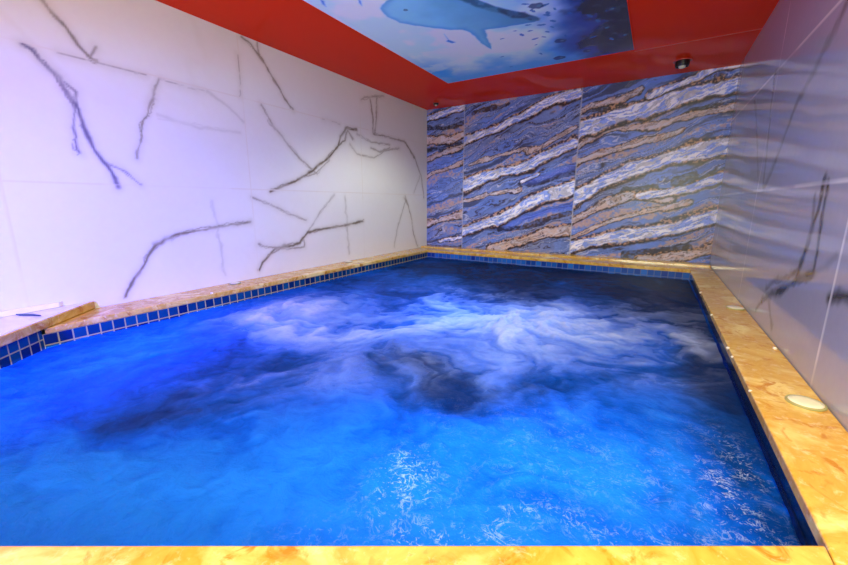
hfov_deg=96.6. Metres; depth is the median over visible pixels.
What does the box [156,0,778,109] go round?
ceiling
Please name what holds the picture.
attached to the ceiling
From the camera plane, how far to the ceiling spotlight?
2.98 m
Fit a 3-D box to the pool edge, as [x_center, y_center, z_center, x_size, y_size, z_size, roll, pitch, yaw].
[-0.145,0.587,1.907,2.975,0.966,5.636,7,14,30]
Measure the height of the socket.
0.042 m
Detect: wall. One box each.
[0,0,426,310]
[427,65,739,262]
[709,0,847,431]
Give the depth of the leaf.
1.75 m
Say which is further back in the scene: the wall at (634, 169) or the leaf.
the wall at (634, 169)
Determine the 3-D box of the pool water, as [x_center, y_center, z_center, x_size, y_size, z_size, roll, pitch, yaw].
[0.069,0.183,2.119,2.595,0.066,4.201,7,14,30]
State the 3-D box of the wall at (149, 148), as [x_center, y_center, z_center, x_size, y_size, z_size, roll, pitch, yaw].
[-1.420,-0.350,2.496,0.001,2.558,5.640,7,14,30]
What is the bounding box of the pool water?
[0,257,801,545]
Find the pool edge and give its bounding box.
[0,245,847,564]
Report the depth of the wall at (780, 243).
1.51 m
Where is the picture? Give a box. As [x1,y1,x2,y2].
[302,0,634,83]
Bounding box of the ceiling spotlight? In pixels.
[673,58,692,68]
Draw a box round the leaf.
[16,313,40,315]

